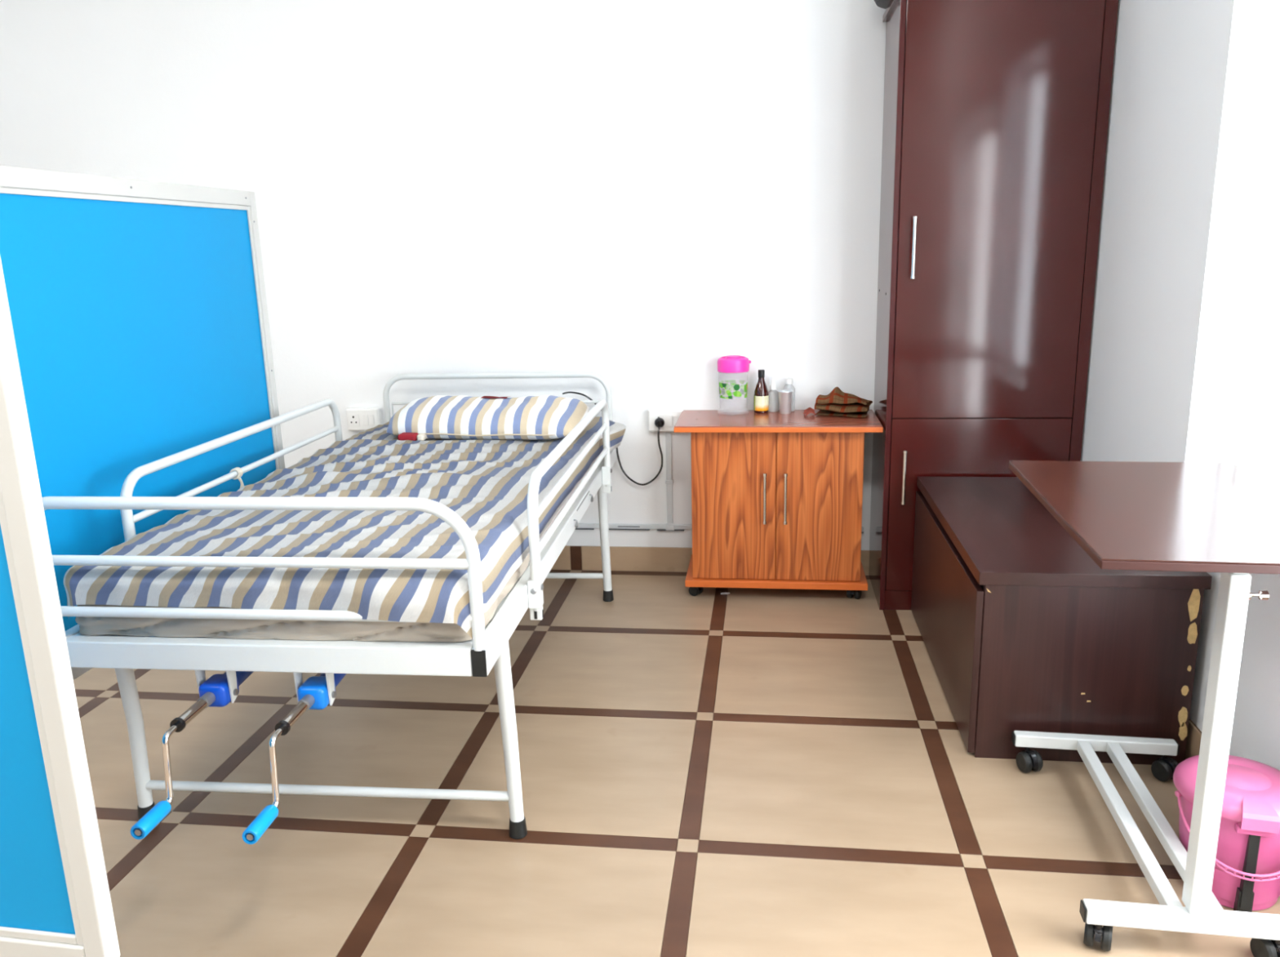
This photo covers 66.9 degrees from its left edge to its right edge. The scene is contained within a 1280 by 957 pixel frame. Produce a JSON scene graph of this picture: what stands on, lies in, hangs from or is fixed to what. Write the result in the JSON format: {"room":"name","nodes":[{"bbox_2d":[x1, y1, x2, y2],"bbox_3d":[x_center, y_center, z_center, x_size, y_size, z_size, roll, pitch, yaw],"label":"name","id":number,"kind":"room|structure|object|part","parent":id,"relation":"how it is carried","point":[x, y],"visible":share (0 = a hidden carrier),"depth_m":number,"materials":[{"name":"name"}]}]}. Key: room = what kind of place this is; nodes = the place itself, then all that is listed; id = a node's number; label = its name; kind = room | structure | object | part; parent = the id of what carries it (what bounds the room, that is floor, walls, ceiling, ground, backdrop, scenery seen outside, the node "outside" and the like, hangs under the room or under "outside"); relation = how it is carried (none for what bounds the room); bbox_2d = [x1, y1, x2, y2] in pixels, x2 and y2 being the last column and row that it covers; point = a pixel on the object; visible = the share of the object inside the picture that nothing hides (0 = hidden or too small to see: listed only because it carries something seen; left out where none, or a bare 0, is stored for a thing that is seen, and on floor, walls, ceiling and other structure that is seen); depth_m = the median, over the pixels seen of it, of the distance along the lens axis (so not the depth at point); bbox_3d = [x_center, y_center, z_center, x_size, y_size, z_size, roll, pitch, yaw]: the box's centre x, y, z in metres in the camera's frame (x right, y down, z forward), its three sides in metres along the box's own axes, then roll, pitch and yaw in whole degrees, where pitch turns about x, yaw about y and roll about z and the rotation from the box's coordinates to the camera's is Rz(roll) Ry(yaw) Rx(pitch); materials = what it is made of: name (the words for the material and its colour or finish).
{"room":"hospital room","nodes":[
{"label":"hospital room","id":0,"kind":"room"},
{"bbox_2d":[0,0,886,550],"bbox_3d":[-0.823,-1.054,3.829,5.060,2.900,0.150,0,13,7],"label":"wall","id":1,"kind":"structure","parent":0,"point":[638,195],"depth_m":3.71,"materials":[{"name":"paint"}]},
{"bbox_2d":[346,407,382,430],"bbox_3d":[-1.130,-0.242,3.965,0.140,0.092,0.043,0,13,7],"label":"wall socket","id":2,"kind":"object","parent":1,"relation":"attached to","point":[357,418],"visible":0.91,"depth_m":3.95,"materials":[{"name":"white plastic"}]},
{"bbox_2d":[347,413,359,426],"bbox_3d":[-1.168,-0.238,3.952,0.048,0.050,0.003,0,13,7],"label":"socket","id":3,"kind":"object","parent":2,"relation":"attached to","point":[353,420],"depth_m":3.95,"materials":[{"name":"white plastic"}]},
{"bbox_2d":[362,414,368,425],"bbox_3d":[-1.118,-0.237,3.944,0.021,0.044,0.004,0,13,7],"label":"switch","id":4,"kind":"object","parent":2,"relation":"attached to","point":[365,417],"depth_m":3.94,"materials":[{"name":"white plastic"}]},
{"bbox_2d":[368,414,374,425],"bbox_3d":[-1.093,-0.237,3.941,0.021,0.044,0.004,0,13,7],"label":"switch","id":5,"kind":"object","parent":2,"relation":"attached to","point":[371,417],"depth_m":3.94,"materials":[{"name":"white plastic"}]},
{"bbox_2d":[648,408,684,431],"bbox_3d":[0.102,-0.229,3.805,0.140,0.089,0.043,0,13,7],"label":"wall socket","id":6,"kind":"object","parent":1,"relation":"attached to","point":[670,416],"visible":0.87,"depth_m":3.79,"materials":[{"name":"white plastic"}]},
{"bbox_2d":[652,414,665,426],"bbox_3d":[0.073,-0.225,3.791,0.048,0.050,0.003,0,13,7],"label":"plug","id":7,"kind":"object","parent":6,"relation":"attached to","point":[654,416],"depth_m":3.79,"materials":[{"name":"black plastic"}]},
{"bbox_2d":[666,415,672,426],"bbox_3d":[0.117,-0.224,3.785,0.021,0.044,0.004,0,13,7],"label":"switch","id":8,"kind":"object","parent":6,"relation":"attached to","point":[669,418],"depth_m":3.78,"materials":[{"name":"white plastic"}]},
{"bbox_2d":[673,415,678,426],"bbox_3d":[0.141,-0.224,3.781,0.021,0.044,0.004,0,13,7],"label":"switch","id":9,"kind":"object","parent":6,"relation":"attached to","point":[675,417],"depth_m":3.78,"materials":[{"name":"white plastic"}]},
{"bbox_2d":[551,545,869,574],"bbox_3d":[-0.799,0.325,4.074,4.760,0.102,0.010,0,13,7],"label":"baseboard","id":10,"kind":"structure","parent":1,"relation":"attached to","point":[573,557],"depth_m":3.97,"materials":[{"name":"tile"}]},
{"bbox_2d":[574,431,863,533],"bbox_3d":[-0.649,0.007,3.974,3.080,0.409,0.017,0,13,7],"label":"cable conduit","id":11,"kind":"object","parent":1,"relation":"attached to","point":[669,526],"visible":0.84,"depth_m":3.91,"materials":[{"name":"white plastic"}]},
{"bbox_2d":[73,568,1279,956],"bbox_3d":[-1.188,1.145,1.131,5.060,0.120,6.465,0,13,7],"label":"floor","id":12,"kind":"structure","parent":0,"point":[743,771],"depth_m":2.27,"materials":[{"name":"tile"}]},
{"bbox_2d":[0,164,284,956],"bbox_3d":[-1.111,0.051,2.249,0.994,1.491,1.960,0,13,7],"label":"folding screen","id":13,"kind":"object","parent":12,"relation":"on","point":[135,331],"visible":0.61,"depth_m":2.26,"materials":[{"name":"blue fabric"}]},
{"bbox_3d":[-1.104,0.113,1.278,0.660,1.074,0.007,1,14,10],"label":"blue panel","id":14,"kind":"part","parent":13,"relation":"part of","materials":[{"name":"blue fabric"}]},
{"bbox_3d":[-1.104,0.107,1.277,0.728,1.154,0.029,1,14,10],"label":"frame","id":15,"kind":"part","parent":13,"relation":"part of","materials":[{"name":"white metal"}]},
{"bbox_3d":[-1.294,-0.189,2.574,0.007,1.074,1.202,0,13,7],"label":"blue panel","id":16,"kind":"part","parent":13,"relation":"part of","materials":[{"name":"blue fabric"}]},
{"bbox_3d":[-1.295,-0.194,2.573,0.029,1.154,1.270,0,13,7],"label":"frame","id":17,"kind":"part","parent":13,"relation":"part of","materials":[{"name":"white metal"}]},
{"bbox_2d":[41,371,616,844],"bbox_3d":[-0.669,0.247,2.791,0.997,0.839,2.255,0,13,6],"label":"hospital bed","id":18,"kind":"object","parent":12,"relation":"on","point":[239,658],"depth_m":1.96,"materials":[{"name":"white metal"}]},
{"bbox_3d":[-1.095,0.130,2.948,0.030,0.058,1.986,0,13,6],"label":"rail","id":19,"kind":"part","parent":18,"relation":"part of","materials":[{"name":"white metal"}]},
{"bbox_3d":[-1.166,0.562,2.224,0.038,0.452,0.056,-4,13,-9],"label":"leg","id":20,"kind":"part","parent":18,"relation":"part of","materials":[{"name":"white metal"}]},
{"bbox_3d":[-0.899,0.557,1.807,0.014,0.141,0.153,0,13,6],"label":"crank arm","id":21,"kind":"part","parent":18,"relation":"part of","materials":[{"name":"silver metal"}]},
{"bbox_3d":[-1.145,-0.039,2.874,0.017,0.018,1.216,0,13,6],"label":"guard rail","id":22,"kind":"part","parent":18,"relation":"part of","materials":[{"name":"white metal"}]},
{"bbox_3d":[-1.155,0.004,2.780,0.032,0.072,0.036,0,13,6],"label":"tied strip","id":23,"kind":"part","parent":18,"relation":"part of","materials":[{"name":"white fabric"}]},
{"bbox_3d":[-0.836,0.335,2.365,0.041,0.081,0.677,0,13,6],"label":"screw casing","id":24,"kind":"part","parent":18,"relation":"part of","materials":[{"name":"blue plastic"}]},
{"bbox_3d":[-0.763,0.164,1.901,0.889,0.021,0.020,0,13,6],"label":"foot board rail","id":25,"kind":"part","parent":18,"relation":"part of","materials":[{"name":"white metal"}]},
{"bbox_3d":[-0.760,0.270,1.926,0.889,0.021,0.020,0,13,6],"label":"foot board rail","id":26,"kind":"part","parent":18,"relation":"part of","materials":[{"name":"white metal"}]},
{"bbox_3d":[-0.688,0.557,1.784,0.014,0.141,0.153,0,13,6],"label":"crank arm","id":27,"kind":"part","parent":18,"relation":"part of","materials":[{"name":"silver metal"}]},
{"bbox_3d":[-0.754,0.357,1.954,0.858,0.058,0.035,0,13,6],"label":"foot cross rail","id":28,"kind":"part","parent":18,"relation":"part of","materials":[{"name":"white metal"}]},
{"bbox_2d":[75,504,564,641],"bbox_3d":[-0.656,0.049,2.866,0.888,0.112,1.926,0,13,6],"label":"mattress","id":29,"kind":"object","parent":18,"relation":"on","point":[379,631],"visible":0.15,"depth_m":1.95,"materials":[{"name":"fabric"}]},
{"bbox_2d":[63,416,626,639],"bbox_3d":[-0.618,0.022,2.839,0.964,0.161,1.963,0,13,6],"label":"sheet","id":30,"kind":"object","parent":29,"relation":"on","point":[486,482],"visible":0.73,"depth_m":2.15,"materials":[{"name":"fabric"}]},
{"bbox_2d":[397,432,426,440],"bbox_3d":[-0.761,-0.150,3.295,0.090,0.024,0.135,0,13,6],"label":"folded cloth","id":31,"kind":"object","parent":30,"relation":"on","point":[403,436],"visible":0.59,"depth_m":3.23,"materials":[{"name":"red fabric"}]},
{"bbox_2d":[386,395,588,439],"bbox_3d":[-0.523,-0.217,3.354,0.688,0.130,0.306,1,14,11],"label":"pillow","id":32,"kind":"object","parent":30,"relation":"on","point":[438,416],"visible":0.94,"depth_m":3.25,"materials":[{"name":"fabric"}]},
{"bbox_3d":[-0.625,0.335,2.342,0.041,0.081,0.677,0,13,6],"label":"screw casing","id":33,"kind":"part","parent":18,"relation":"part of","materials":[{"name":"white metal"}]},
{"bbox_3d":[-0.559,-0.219,3.807,0.858,0.172,0.011,0,13,6],"label":"head board rail","id":34,"kind":"part","parent":18,"relation":"part of","materials":[{"name":"white metal"}]},
{"bbox_3d":[-0.290,0.562,2.130,0.038,0.452,0.056,4,14,21],"label":"leg","id":35,"kind":"part","parent":18,"relation":"part of","materials":[{"name":"white metal"}]},
{"bbox_3d":[-0.211,0.131,2.853,0.030,0.058,1.986,0,13,6],"label":"rail","id":36,"kind":"part","parent":18,"relation":"part of","materials":[{"name":"white metal"}]},
{"bbox_3d":[-0.183,-0.047,2.805,0.017,0.018,1.206,0,13,6],"label":"guard rail","id":37,"kind":"part","parent":18,"relation":"part of","materials":[{"name":"white metal"}]},
{"bbox_3d":[-0.181,0.036,2.825,0.017,0.018,1.206,0,13,6],"label":"guard rail","id":38,"kind":"part","parent":18,"relation":"part of","materials":[{"name":"white metal"}]},
{"bbox_3d":[-0.132,0.211,3.598,0.044,0.451,0.037,0,13,6],"label":"leg","id":39,"kind":"part","parent":18,"relation":"part of","materials":[{"name":"white metal"}]},
{"bbox_2d":[562,391,664,485],"bbox_3d":[-0.099,-0.157,3.814,0.394,0.388,0.074,-1,13,1],"label":"power cord","id":40,"kind":"object","parent":18,"relation":"hanging from","point":[659,422],"visible":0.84,"depth_m":3.80,"materials":[{"name":"black plastic"}]},
{"bbox_2d":[673,408,883,599],"bbox_3d":[0.514,0.099,3.661,0.731,0.668,0.362,0,13,7],"label":"base cabinet","id":41,"kind":"object","parent":12,"relation":"on","point":[777,498],"visible":1,"depth_m":3.53,"materials":[{"name":"orange wood"}]},
{"bbox_3d":[0.343,0.100,3.558,0.306,0.560,0.018,0,13,7],"label":"door","id":42,"kind":"part","parent":41,"relation":"part of","materials":[{"name":"orange wood"}]},
{"bbox_2d":[717,355,751,399],"bbox_3d":[0.366,-0.362,3.706,0.122,0.218,0.151,11,18,41],"label":"jar","id":43,"kind":"object","parent":41,"relation":"on","point":[730,363],"visible":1,"depth_m":3.65,"materials":[{"name":"pink plastic"}]},
{"bbox_3d":[0.358,-0.438,3.678,0.128,0.058,0.121,-4,14,-11],"label":"lid","id":44,"kind":"part","parent":43,"relation":"part of","materials":[{"name":"pink plastic"}]},
{"bbox_2d":[753,368,768,413],"bbox_3d":[0.462,-0.332,3.688,0.056,0.163,0.056,0,13,7],"label":"bottle","id":45,"kind":"object","parent":41,"relation":"on","point":[761,405],"visible":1,"depth_m":3.67,"materials":[{"name":"brown glass"}]},
{"bbox_3d":[0.453,0.071,3.510,0.015,0.189,0.033,0,13,7],"label":"handle","id":46,"kind":"part","parent":41,"relation":"part of","materials":[{"name":"metal"}]},
{"bbox_2d":[768,374,778,412],"bbox_3d":[0.510,-0.326,3.709,0.045,0.139,0.045,0,13,7],"label":"bottle","id":47,"kind":"object","parent":41,"relation":"on","point":[773,394],"visible":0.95,"depth_m":3.70,"materials":[{"name":"white plastic"}]},
{"bbox_3d":[0.520,0.359,3.730,0.669,0.026,0.316,0,13,7],"label":"board","id":48,"kind":"part","parent":41,"relation":"part of","materials":[{"name":"brown wood"}]},
{"bbox_3d":[0.526,0.072,3.500,0.015,0.189,0.033,0,13,7],"label":"handle","id":49,"kind":"part","parent":41,"relation":"part of","materials":[{"name":"metal"}]},
{"bbox_2d":[777,389,793,413],"bbox_3d":[0.551,-0.289,3.666,0.058,0.085,0.058,0,13,7],"label":"tumbler","id":50,"kind":"object","parent":41,"relation":"on","point":[785,396],"visible":1,"depth_m":3.65,"materials":[{"name":"silver metal"}]},
{"bbox_2d":[782,377,795,411],"bbox_3d":[0.571,-0.321,3.710,0.047,0.125,0.047,0,13,7],"label":"bottle","id":51,"kind":"object","parent":41,"relation":"on","point":[788,385],"visible":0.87,"depth_m":3.69,"materials":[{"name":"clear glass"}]},
{"bbox_3d":[0.650,0.102,3.518,0.307,0.560,0.018,0,13,7],"label":"door","id":52,"kind":"part","parent":41,"relation":"part of","materials":[{"name":"orange wood"}]},
{"bbox_2d":[803,386,872,417],"bbox_3d":[0.737,-0.290,3.616,0.251,0.098,0.174,3,14,16],"label":"folded cloth","id":53,"kind":"object","parent":41,"relation":"on","point":[838,402],"visible":1,"depth_m":3.58,"materials":[{"name":"brown fabric"}]},
{"bbox_2d":[868,0,1118,609],"bbox_3d":[1.177,-0.568,3.383,0.661,2.062,0.422,0,13,7],"label":"wardrobe","id":54,"kind":"object","parent":12,"relation":"on","point":[996,113],"visible":0.8,"depth_m":3.16,"materials":[{"name":"red laminate"}]},
{"bbox_2d":[874,0,890,8],"bbox_3d":[0.897,-1.665,3.229,0.236,0.157,0.260,0,13,7],"label":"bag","id":55,"kind":"object","parent":54,"relation":"on","point":[882,3],"visible":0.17,"depth_m":3.25,"materials":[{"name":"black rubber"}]},
{"bbox_3d":[0.872,-0.563,3.442,0.018,2.040,0.387,0,13,7],"label":"panel","id":56,"kind":"part","parent":54,"relation":"part of","materials":[{"name":"red laminate"}]},
{"bbox_3d":[1.153,-1.563,3.159,0.661,0.022,0.399,0,13,7],"label":"cornice","id":57,"kind":"part","parent":54,"relation":"part of","materials":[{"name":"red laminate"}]},
{"bbox_3d":[0.913,-0.005,3.352,0.015,0.190,0.035,0,13,7],"label":"handle","id":58,"kind":"part","parent":54,"relation":"part of","materials":[{"name":"metal"}]},
{"bbox_3d":[0.897,-0.756,3.174,0.015,0.198,0.035,0,13,7],"label":"handle","id":59,"kind":"part","parent":54,"relation":"part of","materials":[{"name":"metal"}]},
{"bbox_3d":[1.168,0.097,3.372,0.590,0.622,0.020,0,13,7],"label":"door","id":60,"kind":"part","parent":54,"relation":"part of","materials":[{"name":"red laminate"}]},
{"bbox_3d":[1.144,-0.857,3.146,0.590,1.334,0.020,0,13,7],"label":"door","id":61,"kind":"part","parent":54,"relation":"part of","materials":[{"name":"red laminate"}]},
{"bbox_3d":[1.489,-0.560,3.362,0.036,2.040,0.387,0,13,7],"label":"panel","id":62,"kind":"part","parent":54,"relation":"part of","materials":[{"name":"red laminate"}]},
{"bbox_2d":[911,475,1212,764],"bbox_3d":[1.161,0.355,2.875,0.534,0.500,1.019,0,13,7],"label":"storage chest","id":63,"kind":"object","parent":12,"relation":"on","point":[1020,628],"visible":0.92,"depth_m":2.41,"materials":[{"name":"brown wood"}]},
{"bbox_3d":[0.906,0.373,2.915,0.017,0.436,1.011,0,13,7],"label":"door","id":64,"kind":"part","parent":63,"relation":"part of","materials":[{"name":"brown wood"}]},
{"bbox_3d":[1.102,0.486,2.400,0.503,0.466,0.018,0,13,7],"label":"panel","id":65,"kind":"part","parent":63,"relation":"part of","materials":[{"name":"brown wood"}]},
{"bbox_2d":[1008,460,1279,956],"bbox_3d":[1.037,0.426,1.955,0.472,0.791,0.773,1,14,10],"label":"table","id":66,"kind":"object","parent":12,"relation":"on","point":[1202,517],"visible":0.98,"depth_m":1.75,"materials":[{"name":"metal"}]},
{"bbox_3d":[1.032,0.724,2.071,0.027,0.027,0.619,1,13,10],"label":"rail","id":67,"kind":"part","parent":66,"relation":"part of","materials":[{"name":"white metal"}]},
{"bbox_3d":[1.099,0.725,2.060,0.027,0.027,0.619,1,13,10],"label":"rail","id":68,"kind":"part","parent":66,"relation":"part of","materials":[{"name":"white metal"}]},
{"bbox_3d":[1.002,0.468,1.687,0.032,0.644,0.042,1,13,10],"label":"post","id":69,"kind":"part","parent":66,"relation":"part of","materials":[{"name":"white metal"}]},
{"bbox_3d":[1.028,0.194,1.615,0.037,0.018,0.018,1,13,10],"label":"height knob","id":70,"kind":"part","parent":66,"relation":"part of","materials":[{"name":"silver metal"}]},
{"bbox_2d":[1173,755,1279,911],"bbox_3d":[1.193,0.707,1.938,0.234,0.246,0.246,0,13,7],"label":"pedal bin","id":71,"kind":"object","parent":12,"relation":"on","point":[1246,874],"visible":0.77,"depth_m":1.86,"materials":[{"name":"pink plastic"}]},
{"bbox_3d":[1.082,0.633,1.944,0.011,0.014,0.014,0,13,7],"label":"handle knob","id":72,"kind":"part","parent":71,"relation":"part of","materials":[{"name":"pink plastic"}]},
{"bbox_3d":[1.191,0.605,1.920,0.234,0.039,0.234,0,13,7],"label":"lid","id":73,"kind":"part","parent":71,"relation":"part of","materials":[{"name":"pink plastic"}]},
{"bbox_3d":[1.175,0.695,1.874,0.228,0.096,0.114,2,14,16],"label":"carry handle","id":74,"kind":"part","parent":71,"relation":"part of","materials":[{"name":"pink plastic"}]},
{"bbox_3d":[1.168,0.757,1.859,0.026,0.185,0.022,2,14,16],"label":"pedal rod","id":75,"kind":"part","parent":71,"relation":"part of","materials":[{"name":"black plastic"}]},
{"bbox_2d":[1237,795,1279,833],"bbox_3d":[1.164,0.633,1.827,0.062,0.041,0.051,2,14,16],"label":"handle","id":76,"kind":"object","parent":71,"relation":"attached to","point":[1255,814],"depth_m":1.81,"materials":[{"name":"pink plastic"}]},
{"bbox_2d":[1080,0,1279,769],"bbox_3d":[1.210,-0.309,0.467,0.150,2.900,6.165,0,13,7],"label":"wall","id":77,"kind":"structure","parent":0,"point":[1188,77],"depth_m":2.49,"materials":[{"name":"paint"}]},
{"bbox_2d":[1184,718,1201,759],"bbox_3d":[1.164,1.051,0.797,0.010,0.102,6.148,0,13,7],"label":"baseboard","id":78,"kind":"structure","parent":77,"relation":"attached to","point":[1194,734],"depth_m":2.40,"materials":[{"name":"tile"}]},
{"bbox_2d":[1220,0,1279,488],"bbox_3d":[1.451,-0.575,1.999,0.060,1.340,0.665,0,13,7],"label":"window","id":79,"kind":"structure","parent":77,"relation":"in","point":[1251,434],"depth_m":2.32,"materials":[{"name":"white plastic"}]},
{"bbox_3d":[1.483,-0.611,2.145,0.022,1.310,0.328,0,13,7],"label":"sash","id":80,"kind":"part","parent":79,"relation":"part of","materials":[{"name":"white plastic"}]},
{"bbox_3d":[1.483,-0.611,2.145,0.004,1.260,0.292,0,13,7],"label":"pane","id":81,"kind":"part","parent":79,"relation":"part of","materials":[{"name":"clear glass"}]}
]}

